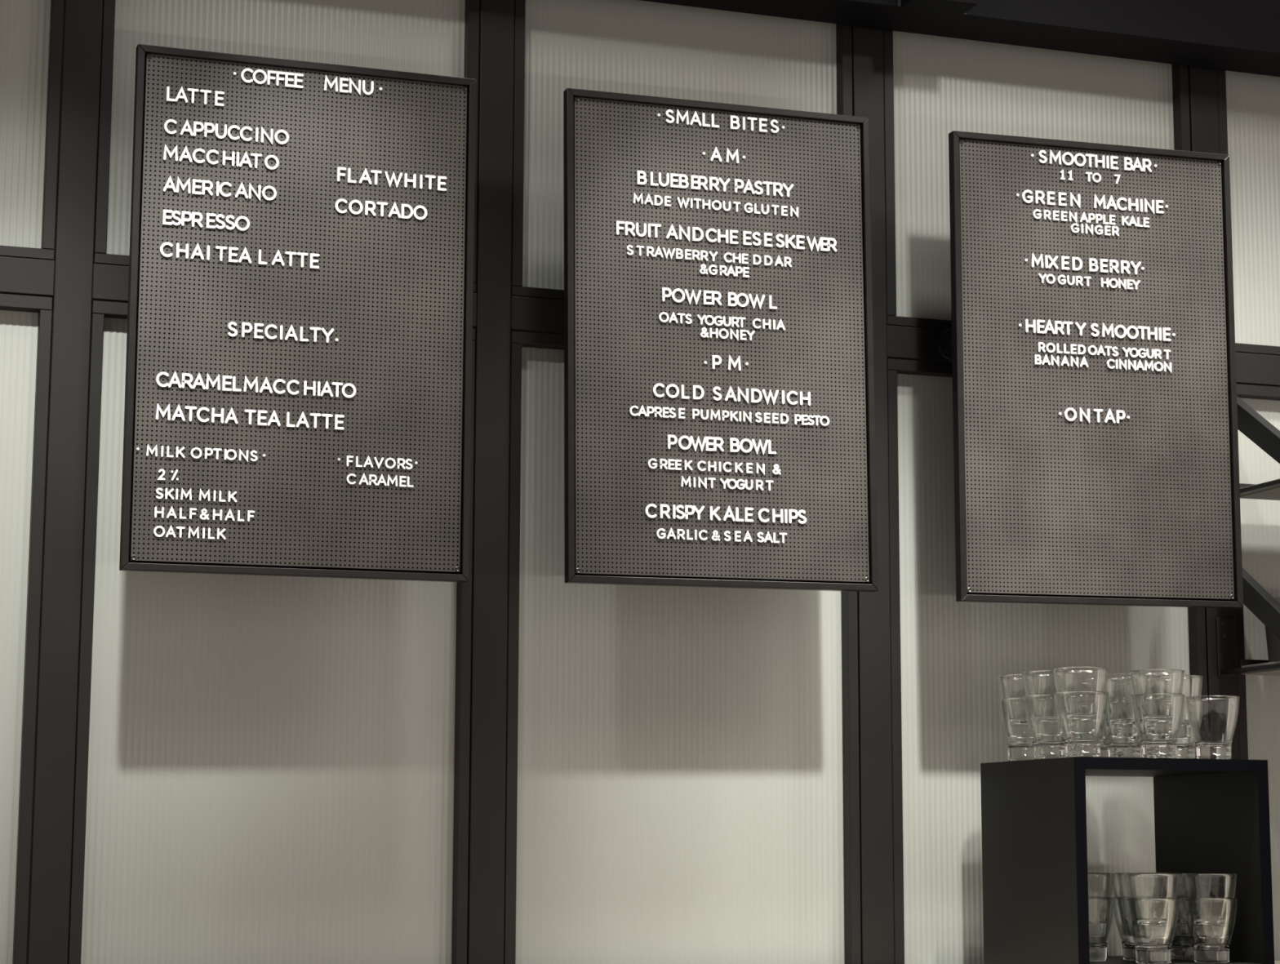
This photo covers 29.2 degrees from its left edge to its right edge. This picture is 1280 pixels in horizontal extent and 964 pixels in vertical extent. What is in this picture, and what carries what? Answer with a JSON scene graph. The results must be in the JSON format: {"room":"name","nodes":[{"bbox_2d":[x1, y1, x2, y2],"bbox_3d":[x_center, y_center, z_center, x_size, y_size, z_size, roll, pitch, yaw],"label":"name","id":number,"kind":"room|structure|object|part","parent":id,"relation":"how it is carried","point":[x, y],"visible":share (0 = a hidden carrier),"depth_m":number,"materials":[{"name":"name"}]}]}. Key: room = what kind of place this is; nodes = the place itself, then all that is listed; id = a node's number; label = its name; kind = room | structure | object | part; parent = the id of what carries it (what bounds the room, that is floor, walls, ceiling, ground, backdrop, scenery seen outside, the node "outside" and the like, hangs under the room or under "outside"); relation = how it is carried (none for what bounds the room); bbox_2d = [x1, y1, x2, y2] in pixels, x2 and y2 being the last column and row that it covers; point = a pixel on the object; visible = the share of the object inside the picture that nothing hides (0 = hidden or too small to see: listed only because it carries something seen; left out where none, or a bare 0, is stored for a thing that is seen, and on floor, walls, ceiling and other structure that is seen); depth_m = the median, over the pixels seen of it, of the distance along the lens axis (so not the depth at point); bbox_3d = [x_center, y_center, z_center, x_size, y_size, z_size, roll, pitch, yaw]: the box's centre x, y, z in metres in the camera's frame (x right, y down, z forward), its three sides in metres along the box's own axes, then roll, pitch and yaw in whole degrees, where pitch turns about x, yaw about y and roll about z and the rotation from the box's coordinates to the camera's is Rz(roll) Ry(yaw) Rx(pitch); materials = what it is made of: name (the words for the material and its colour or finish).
{"room":"coffee shop","nodes":[
{"label":"coffee shop","id":0,"kind":"room"},
{"bbox_2d":[0,0,1279,963],"bbox_3d":[0.074,0.283,4.739,4.166,3.900,0.130,3,-9,-19],"label":"window frame","id":1,"kind":"structure","parent":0,"point":[73,281],"depth_m":4.55,"materials":[{"name":"black paint"}]},
{"bbox_2d":[0,293,52,963],"bbox_3d":[-1.394,0.832,4.118,0.710,2.380,0.042,3,-9,-19],"label":"window","id":2,"kind":"structure","parent":1,"relation":"in","point":[25,321],"depth_m":4.32,"materials":[{"name":"white glass"}]},
{"bbox_2d":[0,0,64,260],"bbox_3d":[-1.389,-0.735,4.351,0.710,0.651,0.042,3,-9,-19],"label":"window","id":3,"kind":"structure","parent":1,"relation":"in","point":[31,31],"depth_m":4.44,"materials":[{"name":"white glass"}]},
{"bbox_3d":[-1.033,0.224,4.365,0.067,3.900,0.110,3,-9,-19],"label":"post","id":4,"kind":"part","parent":1,"relation":"part of","materials":[{"name":"black metal"}]},
{"bbox_2d":[67,300,475,963],"bbox_3d":[-0.656,0.871,4.367,0.710,2.380,0.042,3,-9,-19],"label":"window","id":5,"kind":"structure","parent":1,"relation":"in","point":[268,769],"depth_m":4.42,"materials":[{"name":"white glass"}]},
{"bbox_2d":[93,0,479,293],"bbox_3d":[-0.651,-0.695,4.600,0.710,0.651,0.042,3,-9,-19],"label":"window","id":6,"kind":"structure","parent":1,"relation":"in","point":[441,37],"depth_m":4.62,"materials":[{"name":"white glass"}]},
{"bbox_2d":[119,44,475,582],"bbox_3d":[-0.621,-0.278,4.402,0.613,0.918,0.231,3,-9,-19],"label":"menu board","id":7,"kind":"object","parent":1,"relation":"attached to","point":[298,384],"visible":1,"depth_m":4.31,"materials":[{"name":"black plastic"}]},
{"bbox_3d":[-0.871,-0.304,4.218,0.012,0.914,0.024,3,-8,-19],"label":"frame rail","id":8,"kind":"part","parent":7,"relation":"part of","materials":[{"name":"black metal"}]},
{"bbox_3d":[-0.593,0.157,4.260,0.607,0.012,0.024,3,-8,-19],"label":"frame rail","id":9,"kind":"part","parent":7,"relation":"part of","materials":[{"name":"black metal"}]},
{"bbox_3d":[-0.588,-0.738,4.372,0.607,0.012,0.024,3,-8,-19],"label":"frame rail","id":10,"kind":"part","parent":7,"relation":"part of","materials":[{"name":"black metal"}]},
{"bbox_3d":[-0.309,-0.277,4.413,0.012,0.914,0.024,3,-8,-19],"label":"frame rail","id":11,"kind":"part","parent":7,"relation":"part of","materials":[{"name":"black metal"}]},
{"bbox_3d":[-0.295,0.263,4.615,0.067,3.900,0.110,3,-9,-19],"label":"post","id":12,"kind":"part","parent":1,"relation":"part of","materials":[{"name":"black metal"}]},
{"bbox_2d":[511,0,853,300],"bbox_3d":[0.086,-0.656,4.850,0.710,0.651,0.042,3,-9,-19],"label":"window","id":13,"kind":"structure","parent":1,"relation":"in","point":[624,46],"depth_m":4.85,"materials":[{"name":"white glass"}]},
{"bbox_2d":[503,330,861,963],"bbox_3d":[0.082,0.911,4.616,0.710,2.380,0.042,3,-9,-19],"label":"window","id":14,"kind":"structure","parent":1,"relation":"in","point":[682,769],"depth_m":4.68,"materials":[{"name":"white glass"}]},
{"bbox_2d":[563,88,878,591],"bbox_3d":[0.121,-0.246,4.662,0.626,0.927,0.215,2,-9,-19],"label":"menu board","id":15,"kind":"object","parent":1,"relation":"attached to","point":[719,410],"visible":1,"depth_m":4.57,"materials":[{"name":"black plastic"}]},
{"bbox_3d":[-0.129,-0.272,4.476,0.012,0.914,0.024,2,-9,-19],"label":"frame rail","id":16,"kind":"part","parent":15,"relation":"part of","materials":[{"name":"black metal"}]},
{"bbox_3d":[0.149,-0.706,4.638,0.607,0.012,0.024,2,-9,-19],"label":"frame rail","id":17,"kind":"part","parent":15,"relation":"part of","materials":[{"name":"black metal"}]},
{"bbox_3d":[0.155,0.187,4.508,0.607,0.012,0.024,3,-9,-19],"label":"frame rail","id":18,"kind":"part","parent":15,"relation":"part of","materials":[{"name":"black metal"}]},
{"bbox_3d":[0.433,-0.247,4.670,0.012,0.914,0.024,2,-9,-19],"label":"frame rail","id":19,"kind":"part","parent":15,"relation":"part of","materials":[{"name":"black metal"}]},
{"bbox_3d":[0.443,0.303,4.864,0.067,3.900,0.110,3,-9,-19],"label":"post","id":20,"kind":"part","parent":1,"relation":"part of","materials":[{"name":"black metal"}]},
{"bbox_2d":[897,0,977,15],"bbox_3d":[0.590,-1.017,4.861,0.150,0.160,0.066,3,-9,-19],"label":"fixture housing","id":21,"kind":"object","parent":1,"relation":"attached to","point":[962,7],"visible":1,"depth_m":4.85,"materials":[{"name":"black metal"}]},
{"bbox_2d":[638,0,1279,76],"bbox_3d":[0.035,-1.509,4.850,10.000,1.123,0.137,3,-9,-19],"label":"ceiling","id":22,"kind":"structure","parent":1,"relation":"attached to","point":[1241,36],"depth_m":5.03,"materials":[{"name":"paint"}]},
{"bbox_2d":[883,29,1191,329],"bbox_3d":[0.824,-0.617,5.099,0.710,0.651,0.042,3,-9,-19],"label":"window","id":23,"kind":"structure","parent":1,"relation":"in","point":[935,86],"depth_m":5.09,"materials":[{"name":"white glass"}]},
{"bbox_2d":[887,358,1208,963],"bbox_3d":[0.820,0.950,4.866,0.710,2.380,0.042,3,-9,-19],"label":"window","id":24,"kind":"structure","parent":1,"relation":"in","point":[948,655],"depth_m":4.91,"materials":[{"name":"white glass"}]},
{"bbox_2d":[936,130,1243,608],"bbox_3d":[0.866,-0.203,4.908,0.617,0.921,0.234,3,-9,-17],"label":"menu board","id":25,"kind":"object","parent":1,"relation":"attached to","point":[1090,344],"visible":1,"depth_m":4.81,"materials":[{"name":"black plastic"}]},
{"bbox_3d":[0.611,-0.227,4.729,0.012,0.914,0.024,2,-7,-17],"label":"frame rail","id":26,"kind":"part","parent":25,"relation":"part of","materials":[{"name":"black metal"}]},
{"bbox_3d":[0.895,-0.663,4.874,0.607,0.012,0.024,2,-7,-17],"label":"frame rail","id":27,"kind":"part","parent":25,"relation":"part of","materials":[{"name":"black metal"}]},
{"bbox_3d":[0.895,0.232,4.762,0.607,0.012,0.024,2,-7,-17],"label":"frame rail","id":28,"kind":"part","parent":25,"relation":"part of","materials":[{"name":"black metal"}]},
{"bbox_3d":[1.179,-0.205,4.906,0.012,0.914,0.024,2,-7,-17],"label":"frame rail","id":29,"kind":"part","parent":25,"relation":"part of","materials":[{"name":"black metal"}]},
{"bbox_3d":[1.181,0.342,5.114,0.067,3.900,0.110,3,-9,-19],"label":"post","id":30,"kind":"part","parent":1,"relation":"part of","materials":[{"name":"black metal"}]},
{"bbox_2d":[1215,568,1279,676],"bbox_3d":[1.636,0.266,5.025,0.824,0.258,0.372,3,-9,-19],"label":"shelf bracket","id":31,"kind":"object","parent":1,"relation":"attached to","point":[1256,598],"visible":0.89,"depth_m":4.97,"materials":[{"name":"black metal"}]},
{"bbox_3d":[1.208,0.339,5.062,0.044,0.120,0.005,3,-9,-19],"label":"mounting plate","id":32,"kind":"part","parent":31,"relation":"part of","materials":[{"name":"black metal"}]},
{"bbox_3d":[1.262,0.367,4.880,0.026,0.009,0.372,3,-9,-19],"label":"bracket arm","id":33,"kind":"part","parent":31,"relation":"part of","materials":[{"name":"black metal"}]},
{"bbox_3d":[1.583,0.396,5.144,0.753,0.030,0.005,3,-9,-19],"label":"rail","id":34,"kind":"part","parent":31,"relation":"part of","materials":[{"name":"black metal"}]},
{"bbox_2d":[1265,597,1279,662],"bbox_3d":[1.343,0.303,4.978,0.158,0.130,0.158,3,-9,-19],"label":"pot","id":35,"kind":"object","parent":31,"relation":"on","point":[1273,642],"visible":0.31,"depth_m":4.95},
{"bbox_2d":[1217,69,1279,355],"bbox_3d":[1.562,-0.577,5.348,0.710,0.651,0.042,3,-9,-19],"label":"window","id":36,"kind":"structure","parent":1,"relation":"in","point":[1249,104],"depth_m":5.28,"materials":[{"name":"white glass"}]},
{"bbox_2d":[1234,383,1279,960],"bbox_3d":[1.558,0.990,5.115,0.710,2.380,0.042,3,-9,-19],"label":"window","id":37,"kind":"structure","parent":1,"relation":"in","point":[1259,709],"depth_m":5.13,"materials":[{"name":"white glass"}]},
{"bbox_2d":[1236,395,1279,500],"bbox_3d":[1.637,-0.095,5.079,0.824,0.258,0.372,3,-9,-19],"label":"wall shelf","id":38,"kind":"object","parent":1,"relation":"attached to","point":[1263,433],"visible":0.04,"depth_m":4.97,"materials":[{"name":"black metal"}]},
{"bbox_3d":[1.585,0.036,5.198,0.753,0.030,0.005,3,-9,-19],"label":"rail","id":39,"kind":"part","parent":38,"relation":"part of","materials":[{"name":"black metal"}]},
{"bbox_3d":[1.263,0.007,4.934,0.026,0.009,0.372,3,-9,-19],"label":"bracket arm","id":40,"kind":"part","parent":38,"relation":"part of","materials":[{"name":"black metal"}]},
{"bbox_3d":[1.007,1.818,1.449,10.000,0.100,8.200,3,-9,-19],"label":"floor","id":41,"kind":"structure","parent":0,"visible":0},
{"bbox_3d":[0.312,1.510,4.181,4.800,1.310,0.720,3,-9,-19],"label":"countertop","id":42,"kind":"structure","parent":41,"relation":"on","visible":0},
{"bbox_2d":[980,756,1274,963],"bbox_3d":[0.905,0.718,4.605,0.400,0.386,0.371,3,-9,-19],"label":"cube shelf","id":43,"kind":"object","parent":42,"relation":"on","point":[1211,815],"visible":0.84,"depth_m":4.54,"materials":[{"name":"black laminate"}]},
{"bbox_2d":[997,697,1050,760],"bbox_3d":[0.727,0.469,4.650,0.100,0.116,0.100,-3,-9,23],"label":"tumbler","id":44,"kind":"object","parent":43,"relation":"on","point":[1015,751],"visible":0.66,"depth_m":4.63,"materials":[{"name":"clear glass"}]},
{"bbox_2d":[996,674,1049,737],"bbox_3d":[0.727,0.425,4.656,0.100,0.116,0.100,-3,-9,23],"label":"tumbler","id":45,"kind":"object","parent":44,"relation":"on","point":[1020,728],"visible":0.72,"depth_m":4.63,"materials":[{"name":"clear glass"}]},
{"bbox_3d":[0.726,0.708,4.545,0.022,0.386,0.370,3,-9,-19],"label":"panel","id":46,"kind":"part","parent":43,"relation":"part of","materials":[{"name":"black laminate"}]},
{"bbox_2d":[1022,694,1077,759],"bbox_3d":[0.760,0.455,4.553,0.100,0.116,0.100,-3,-9,23],"label":"tumbler","id":47,"kind":"object","parent":43,"relation":"on","point":[1042,749],"visible":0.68,"depth_m":4.53,"materials":[{"name":"clear glass"}]},
{"bbox_2d":[1022,670,1076,736],"bbox_3d":[0.761,0.411,4.559,0.100,0.116,0.100,-3,-9,23],"label":"tumbler","id":48,"kind":"object","parent":47,"relation":"on","point":[1047,726],"visible":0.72,"depth_m":4.53,"materials":[{"name":"clear glass"}]},
{"bbox_2d":[1053,691,1109,757],"bbox_3d":[0.802,0.441,4.459,0.100,0.116,0.100,-3,-9,19],"label":"tumbler","id":49,"kind":"object","parent":43,"relation":"on","point":[1075,747],"visible":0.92,"depth_m":4.44,"materials":[{"name":"clear glass"}]},
{"bbox_2d":[1053,666,1108,733],"bbox_3d":[0.802,0.397,4.466,0.100,0.116,0.100,-3,-9,19],"label":"tumbler","id":50,"kind":"object","parent":49,"relation":"on","point":[1078,723],"visible":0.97,"depth_m":4.44,"materials":[{"name":"clear glass"}]},
{"bbox_2d":[1072,701,1118,757],"bbox_3d":[0.876,0.486,4.755,0.100,0.116,0.100,-8,-11,42],"label":"tumbler","id":51,"kind":"object","parent":43,"relation":"on","point":[1114,705],"visible":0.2,"depth_m":4.73,"materials":[{"name":"clear glass"}]},
{"bbox_2d":[1074,678,1118,740],"bbox_3d":[0.877,0.442,4.761,0.100,0.116,0.100,-8,-11,42],"label":"tumbler","id":52,"kind":"object","parent":51,"relation":"on","point":[1112,683],"visible":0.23,"depth_m":4.74,"materials":[{"name":"clear glass"}]},
{"bbox_2d":[1088,896,1115,961],"bbox_3d":[0.833,0.828,4.557,0.100,0.116,0.100,2,-9,-12],"label":"tumbler","id":53,"kind":"object","parent":43,"relation":"on","point":[1098,950],"visible":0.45,"depth_m":4.53,"materials":[{"name":"clear glass"}]},
{"bbox_2d":[1087,872,1115,937],"bbox_3d":[0.833,0.784,4.563,0.100,0.116,0.100,2,-9,-12],"label":"tumbler","id":54,"kind":"object","parent":53,"relation":"in","point":[1095,924],"visible":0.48,"depth_m":4.53,"materials":[{"name":"clear glass"}]},
{"bbox_2d":[1102,697,1150,757],"bbox_3d":[0.912,0.467,4.631,0.100,0.116,0.100,8,-12,-44],"label":"tumbler","id":55,"kind":"object","parent":43,"relation":"on","point":[1113,749],"visible":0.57,"depth_m":4.60,"materials":[{"name":"clear glass"}]},
{"bbox_2d":[1096,673,1149,737],"bbox_3d":[0.912,0.423,4.637,0.100,0.116,0.100,8,-12,-44],"label":"tumbler","id":56,"kind":"object","parent":55,"relation":"on","point":[1120,727],"visible":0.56,"depth_m":4.61,"materials":[{"name":"clear glass"}]},
{"bbox_2d":[1112,896,1165,960],"bbox_3d":[0.932,0.834,4.590,0.100,0.116,0.100,-6,-10,35],"label":"tumbler","id":57,"kind":"object","parent":43,"relation":"on","point":[1128,947],"visible":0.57,"depth_m":4.57,"materials":[{"name":"clear glass"}]},
{"bbox_2d":[1113,872,1164,936],"bbox_3d":[0.933,0.790,4.597,0.100,0.116,0.100,-6,-10,35],"label":"tumbler","id":58,"kind":"object","parent":57,"relation":"in","point":[1159,879],"visible":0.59,"depth_m":4.58,"materials":[{"name":"clear glass"}]},
{"bbox_2d":[1117,702,1168,742],"bbox_3d":[0.979,0.490,4.782,0.100,0.116,0.100,0,-8,0],"label":"tumbler","id":59,"kind":"object","parent":43,"relation":"on","point":[1122,713],"visible":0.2,"depth_m":4.77,"materials":[{"name":"clear glass"}]},
{"bbox_2d":[1117,680,1168,741],"bbox_3d":[0.979,0.446,4.789,0.100,0.116,0.100,0,-8,0],"label":"tumbler","id":60,"kind":"object","parent":59,"relation":"on","point":[1122,688],"visible":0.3,"depth_m":4.77,"materials":[{"name":"clear glass"}]},
{"bbox_2d":[1124,897,1179,963],"bbox_3d":[0.931,0.815,4.465,0.100,0.116,0.100,7,-11,-37],"label":"tumbler","id":61,"kind":"object","parent":43,"relation":"on","point":[1145,953],"visible":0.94,"depth_m":4.44,"materials":[{"name":"clear glass"}]},
{"bbox_2d":[1123,873,1178,938],"bbox_3d":[0.931,0.771,4.472,0.100,0.116,0.100,7,-11,-37],"label":"tumbler","id":62,"kind":"object","parent":61,"relation":"in","point":[1148,928],"visible":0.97,"depth_m":4.44,"materials":[{"name":"clear glass"}]},
{"bbox_2d":[1129,693,1185,758],"bbox_3d":[0.951,0.450,4.511,0.100,0.116,0.100,8,-12,-43],"label":"tumbler","id":63,"kind":"object","parent":43,"relation":"on","point":[1152,748],"visible":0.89,"depth_m":4.49,"materials":[{"name":"clear glass"}]},
{"bbox_2d":[1128,669,1184,735],"bbox_3d":[0.951,0.406,4.518,0.100,0.116,0.100,8,-12,-43],"label":"tumbler","id":64,"kind":"object","parent":63,"relation":"in","point":[1155,725],"visible":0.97,"depth_m":4.49,"materials":[{"name":"clear glass"}]},
{"bbox_3d":[0.906,0.538,4.632,0.357,0.022,0.370,3,-9,-19],"label":"panel","id":65,"kind":"part","parent":43,"relation":"part of","materials":[{"name":"black laminate"}]},
{"bbox_3d":[0.904,0.900,4.578,0.357,0.017,0.370,3,-9,-19],"label":"panel","id":66,"kind":"part","parent":43,"relation":"part of","materials":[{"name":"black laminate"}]},
{"bbox_2d":[1150,698,1203,758],"bbox_3d":[1.018,0.471,4.656,0.100,0.116,0.100,0,-8,2],"label":"tumbler","id":67,"kind":"object","parent":43,"relation":"on","point":[1184,750],"visible":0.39,"depth_m":4.63,"materials":[{"name":"clear glass"}]},
{"bbox_2d":[1149,675,1203,738],"bbox_3d":[1.018,0.427,4.663,0.100,0.116,0.100,0,-8,2],"label":"tumbler","id":68,"kind":"object","parent":67,"relation":"on","point":[1184,731],"visible":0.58,"depth_m":4.64,"materials":[{"name":"clear glass"}]},
{"bbox_2d":[1164,896,1212,959],"bbox_3d":[1.027,0.839,4.622,0.100,0.116,0.100,1,-9,-5],"label":"tumbler","id":69,"kind":"object","parent":43,"relation":"on","point":[1180,949],"visible":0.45,"depth_m":4.59,"materials":[{"name":"clear glass"}]},
{"bbox_2d":[1162,872,1211,936],"bbox_3d":[1.027,0.795,4.629,0.100,0.116,0.100,1,-9,-5],"label":"tumbler","id":70,"kind":"object","parent":69,"relation":"in","point":[1181,930],"visible":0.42,"depth_m":4.60,"materials":[{"name":"clear glass"}]},
{"bbox_3d":[1.084,0.727,4.666,0.022,0.386,0.370,3,-9,-19],"label":"panel","id":71,"kind":"part","parent":43,"relation":"part of","materials":[{"name":"black laminate"}]},
{"bbox_2d":[1182,897,1237,963],"bbox_3d":[1.046,0.821,4.505,0.100,0.116,0.100,0,-8,3],"label":"tumbler","id":72,"kind":"object","parent":43,"relation":"on","point":[1203,953],"visible":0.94,"depth_m":4.48,"materials":[{"name":"clear glass"}]},
{"bbox_2d":[1181,873,1236,938],"bbox_3d":[1.046,0.777,4.512,0.100,0.116,0.100,0,-8,3],"label":"tumbler","id":73,"kind":"object","parent":72,"relation":"in","point":[1206,927],"visible":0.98,"depth_m":4.48,"materials":[{"name":"clear glass"}]},
{"bbox_2d":[1184,695,1239,759],"bbox_3d":[1.063,0.457,4.561,0.100,0.116,0.100,1,-8,-3],"label":"tumbler","id":74,"kind":"object","parent":43,"relation":"on","point":[1204,749],"visible":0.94,"depth_m":4.54,"materials":[{"name":"clear glass"}]}
]}

